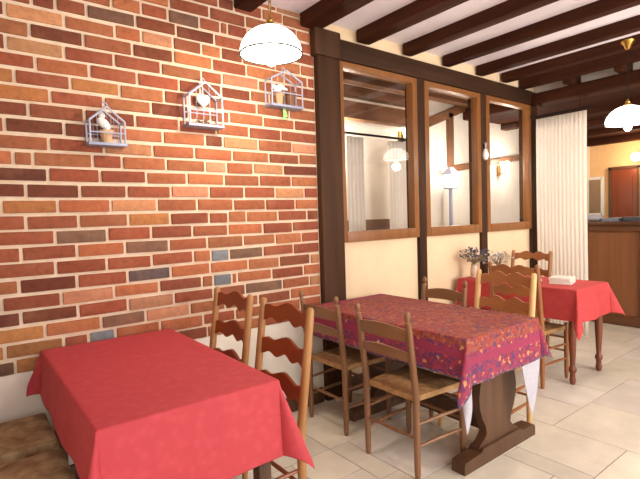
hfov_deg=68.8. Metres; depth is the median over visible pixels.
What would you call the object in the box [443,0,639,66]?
ceiling beam
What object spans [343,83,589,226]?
wall
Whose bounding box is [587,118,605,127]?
trim
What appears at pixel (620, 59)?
ceiling beam
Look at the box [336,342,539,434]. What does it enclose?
undercloth
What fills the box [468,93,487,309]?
trim
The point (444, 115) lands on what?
trim
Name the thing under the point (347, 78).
ceiling beam
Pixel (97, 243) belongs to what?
wall
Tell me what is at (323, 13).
ceiling beam
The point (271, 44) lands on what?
pendant lamp
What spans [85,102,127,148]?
birdcage
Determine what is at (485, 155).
wall ornament
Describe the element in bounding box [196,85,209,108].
heart ornament
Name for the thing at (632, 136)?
trim
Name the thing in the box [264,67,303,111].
birdcage
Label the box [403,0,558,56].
ceiling beam
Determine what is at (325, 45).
wooden post
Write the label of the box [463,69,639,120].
trim
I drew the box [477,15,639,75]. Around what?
ceiling beam
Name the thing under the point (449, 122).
trim
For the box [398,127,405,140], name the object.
wall sconce
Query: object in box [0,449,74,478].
padded chair
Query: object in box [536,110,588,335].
curtain
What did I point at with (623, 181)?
door
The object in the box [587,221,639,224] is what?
countertop
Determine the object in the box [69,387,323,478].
baseboard
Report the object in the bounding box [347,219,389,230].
trim
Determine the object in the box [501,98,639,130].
trim
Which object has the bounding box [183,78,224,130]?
birdcage
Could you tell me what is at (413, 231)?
window
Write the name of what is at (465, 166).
trim
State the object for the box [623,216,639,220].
tray
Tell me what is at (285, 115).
ribbon
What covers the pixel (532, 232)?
trim
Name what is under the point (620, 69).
trim
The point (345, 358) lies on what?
chair
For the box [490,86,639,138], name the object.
ceiling
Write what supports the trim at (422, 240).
attached to the wall at (97, 243)
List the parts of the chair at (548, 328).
post, post, seat, leg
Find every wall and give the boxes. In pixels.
[0,0,534,464]
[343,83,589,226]
[590,140,639,217]
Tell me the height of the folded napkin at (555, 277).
0.024 m
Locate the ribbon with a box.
[283,109,287,119]
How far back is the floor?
2.96 m
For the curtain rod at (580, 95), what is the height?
0.154 m
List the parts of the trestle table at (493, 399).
panel, panel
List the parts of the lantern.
lamp glass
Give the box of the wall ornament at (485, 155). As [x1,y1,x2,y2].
[482,142,488,159]
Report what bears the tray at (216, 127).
on the birdcage at (189, 124)
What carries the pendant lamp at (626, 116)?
hanging from the ceiling at (375, 10)
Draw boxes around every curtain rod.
[345,131,405,141]
[531,94,591,118]
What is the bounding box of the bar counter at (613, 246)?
[587,221,639,327]
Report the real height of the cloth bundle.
0.090 m
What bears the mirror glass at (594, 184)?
attached to the framed mirror at (596, 184)
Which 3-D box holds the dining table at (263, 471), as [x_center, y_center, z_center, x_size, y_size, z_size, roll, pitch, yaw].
[-0.792,0.947,2.160,0.660,0.752,1.200,-4,3,-38]
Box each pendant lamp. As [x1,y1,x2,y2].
[239,0,302,66]
[604,39,639,130]
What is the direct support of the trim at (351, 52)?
attached to the wall at (97, 243)
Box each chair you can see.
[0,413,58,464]
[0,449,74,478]
[209,287,252,478]
[255,297,313,478]
[299,290,390,435]
[355,303,465,478]
[394,277,467,417]
[437,269,536,425]
[488,250,551,345]
[488,262,568,388]
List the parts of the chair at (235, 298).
post, post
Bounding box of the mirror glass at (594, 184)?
[589,179,600,212]
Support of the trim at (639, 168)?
attached to the wall at (602, 157)
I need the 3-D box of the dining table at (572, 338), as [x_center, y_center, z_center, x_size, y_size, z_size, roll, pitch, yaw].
[1.913,0.758,4.277,0.580,0.765,1.080,-4,3,-38]
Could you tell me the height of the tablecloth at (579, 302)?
0.356 m
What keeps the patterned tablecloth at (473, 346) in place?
on the undercloth
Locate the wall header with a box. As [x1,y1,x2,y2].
[535,61,639,92]
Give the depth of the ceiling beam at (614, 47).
4.43 m
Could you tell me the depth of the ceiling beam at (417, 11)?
3.37 m
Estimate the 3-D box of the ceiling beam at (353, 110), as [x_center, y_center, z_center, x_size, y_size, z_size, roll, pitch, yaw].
[0.378,-1.269,4.648,1.860,0.170,0.100,-4,3,-38]
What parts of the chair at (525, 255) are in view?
post, post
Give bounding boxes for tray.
[85,141,127,148]
[183,122,224,130]
[264,102,303,111]
[601,218,622,221]
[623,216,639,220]
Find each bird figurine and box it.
[97,112,110,129]
[273,84,287,90]
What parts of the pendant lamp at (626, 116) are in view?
lamp shade, cord, bulb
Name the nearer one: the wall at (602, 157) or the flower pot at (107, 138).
the flower pot at (107, 138)
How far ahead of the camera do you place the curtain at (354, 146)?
4.55 m
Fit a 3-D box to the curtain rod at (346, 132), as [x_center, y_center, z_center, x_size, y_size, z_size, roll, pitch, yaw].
[0.498,-1.046,4.839,1.000,0.024,0.312,-4,3,-38]
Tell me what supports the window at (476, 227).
in the wall at (97, 243)
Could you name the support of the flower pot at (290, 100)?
in the birdcage at (295, 108)
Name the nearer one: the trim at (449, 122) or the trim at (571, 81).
the trim at (571, 81)
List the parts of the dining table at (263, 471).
leg, leg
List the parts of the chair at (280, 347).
post, post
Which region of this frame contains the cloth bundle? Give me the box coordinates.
[587,214,602,220]
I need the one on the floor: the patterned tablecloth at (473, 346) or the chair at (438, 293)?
the chair at (438, 293)
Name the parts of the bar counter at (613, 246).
cornice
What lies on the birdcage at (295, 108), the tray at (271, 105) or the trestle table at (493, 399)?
the tray at (271, 105)
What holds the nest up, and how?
on the birdcage at (189, 124)
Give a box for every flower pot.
[99,129,112,142]
[274,92,283,103]
[285,91,295,105]
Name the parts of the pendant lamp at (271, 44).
chain, lamp shade, bulb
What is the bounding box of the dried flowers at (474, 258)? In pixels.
[459,247,489,263]
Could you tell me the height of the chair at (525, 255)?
0.986 m
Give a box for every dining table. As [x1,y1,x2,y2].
[53,426,270,478]
[466,306,602,384]
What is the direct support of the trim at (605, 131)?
attached to the wall at (504, 189)
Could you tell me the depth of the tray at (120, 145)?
2.53 m
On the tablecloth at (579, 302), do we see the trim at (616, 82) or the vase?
the vase
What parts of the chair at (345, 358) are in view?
post, post, seat, leg, leg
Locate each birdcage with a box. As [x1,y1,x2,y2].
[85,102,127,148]
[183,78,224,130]
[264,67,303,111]
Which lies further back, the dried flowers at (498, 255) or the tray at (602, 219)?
the tray at (602, 219)
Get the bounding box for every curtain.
[346,136,365,230]
[388,140,407,228]
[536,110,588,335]
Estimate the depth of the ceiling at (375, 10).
3.62 m
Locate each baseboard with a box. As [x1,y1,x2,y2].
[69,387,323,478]
[352,364,404,390]
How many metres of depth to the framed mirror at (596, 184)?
8.28 m
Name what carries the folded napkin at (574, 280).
on the tablecloth at (579, 302)
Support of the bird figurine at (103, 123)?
on the flower pot at (107, 138)
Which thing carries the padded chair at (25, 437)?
on the floor
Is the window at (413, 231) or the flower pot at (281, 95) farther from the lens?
the window at (413, 231)
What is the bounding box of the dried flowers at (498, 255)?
[483,251,513,264]
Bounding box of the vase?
[470,264,477,277]
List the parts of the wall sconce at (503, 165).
lamp shade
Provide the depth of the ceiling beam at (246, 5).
3.02 m
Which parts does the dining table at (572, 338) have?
leg, leg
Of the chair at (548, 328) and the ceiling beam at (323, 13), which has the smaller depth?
the ceiling beam at (323, 13)
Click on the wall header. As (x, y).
(608, 72)
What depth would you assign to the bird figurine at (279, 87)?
3.21 m
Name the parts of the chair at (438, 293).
post, leg, post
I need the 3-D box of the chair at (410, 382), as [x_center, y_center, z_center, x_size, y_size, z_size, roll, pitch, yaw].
[0.514,0.806,2.691,0.467,0.904,0.444,-4,3,-38]
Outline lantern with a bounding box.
[441,167,458,225]
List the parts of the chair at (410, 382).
post, leg, post, seat, leg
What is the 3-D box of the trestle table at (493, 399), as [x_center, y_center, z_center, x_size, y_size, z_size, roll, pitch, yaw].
[0.668,0.857,3.140,0.786,0.750,1.280,-4,3,-38]
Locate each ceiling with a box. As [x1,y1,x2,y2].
[264,0,639,73]
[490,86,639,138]
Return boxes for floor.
[231,321,639,478]
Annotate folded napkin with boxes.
[549,275,574,280]
[549,279,575,284]
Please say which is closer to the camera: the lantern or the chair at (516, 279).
the chair at (516, 279)
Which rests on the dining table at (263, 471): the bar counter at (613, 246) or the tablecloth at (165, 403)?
the tablecloth at (165, 403)
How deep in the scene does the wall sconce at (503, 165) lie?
6.49 m
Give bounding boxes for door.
[608,165,639,217]
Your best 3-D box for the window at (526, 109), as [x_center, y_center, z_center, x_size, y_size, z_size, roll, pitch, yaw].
[2.059,-0.807,5.136,0.895,1.410,0.080,-4,3,-38]
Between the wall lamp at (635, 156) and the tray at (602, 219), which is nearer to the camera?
the tray at (602, 219)
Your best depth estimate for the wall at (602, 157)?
8.14 m
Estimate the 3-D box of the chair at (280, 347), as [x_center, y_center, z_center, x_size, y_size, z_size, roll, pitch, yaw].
[-0.322,0.810,2.122,0.498,1.001,0.464,-4,3,-38]
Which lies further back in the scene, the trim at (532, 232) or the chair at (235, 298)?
the trim at (532, 232)
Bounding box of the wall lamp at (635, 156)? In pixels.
[630,152,639,160]
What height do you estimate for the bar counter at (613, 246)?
1.242 m
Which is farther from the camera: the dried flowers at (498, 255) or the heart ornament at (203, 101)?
the dried flowers at (498, 255)
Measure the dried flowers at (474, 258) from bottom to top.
0.286 m
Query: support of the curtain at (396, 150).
hanging from the curtain rod at (346, 132)
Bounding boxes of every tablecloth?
[26,329,314,478]
[313,294,552,409]
[456,273,625,340]
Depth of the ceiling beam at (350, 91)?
4.72 m
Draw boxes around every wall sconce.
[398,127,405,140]
[497,161,508,175]
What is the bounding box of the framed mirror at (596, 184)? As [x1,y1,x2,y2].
[589,176,604,215]
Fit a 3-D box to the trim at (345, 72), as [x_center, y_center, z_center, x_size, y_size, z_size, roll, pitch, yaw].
[0.966,-1.685,4.915,3.000,0.140,0.120,-4,3,-38]
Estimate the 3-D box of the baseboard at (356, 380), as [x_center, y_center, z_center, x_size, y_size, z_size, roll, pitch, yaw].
[1.345,1.088,4.599,2.900,0.110,0.030,-4,3,-38]
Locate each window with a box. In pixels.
[340,61,419,242]
[424,80,481,235]
[486,95,531,231]
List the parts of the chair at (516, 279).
leg, post, post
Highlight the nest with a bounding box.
[195,117,210,123]
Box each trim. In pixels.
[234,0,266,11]
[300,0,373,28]
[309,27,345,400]
[340,39,531,104]
[343,71,491,103]
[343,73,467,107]
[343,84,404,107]
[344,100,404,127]
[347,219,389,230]
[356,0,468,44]
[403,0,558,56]
[404,78,427,300]
[429,105,467,126]
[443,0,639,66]
[446,114,453,166]
[452,155,518,170]
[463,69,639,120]
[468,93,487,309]
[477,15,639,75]
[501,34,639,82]
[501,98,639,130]
[518,92,537,267]
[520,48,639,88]
[562,76,580,85]
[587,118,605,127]
[587,125,639,136]
[587,132,639,146]
[614,63,632,73]
[639,168,639,215]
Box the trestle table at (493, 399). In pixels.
[349,359,534,475]

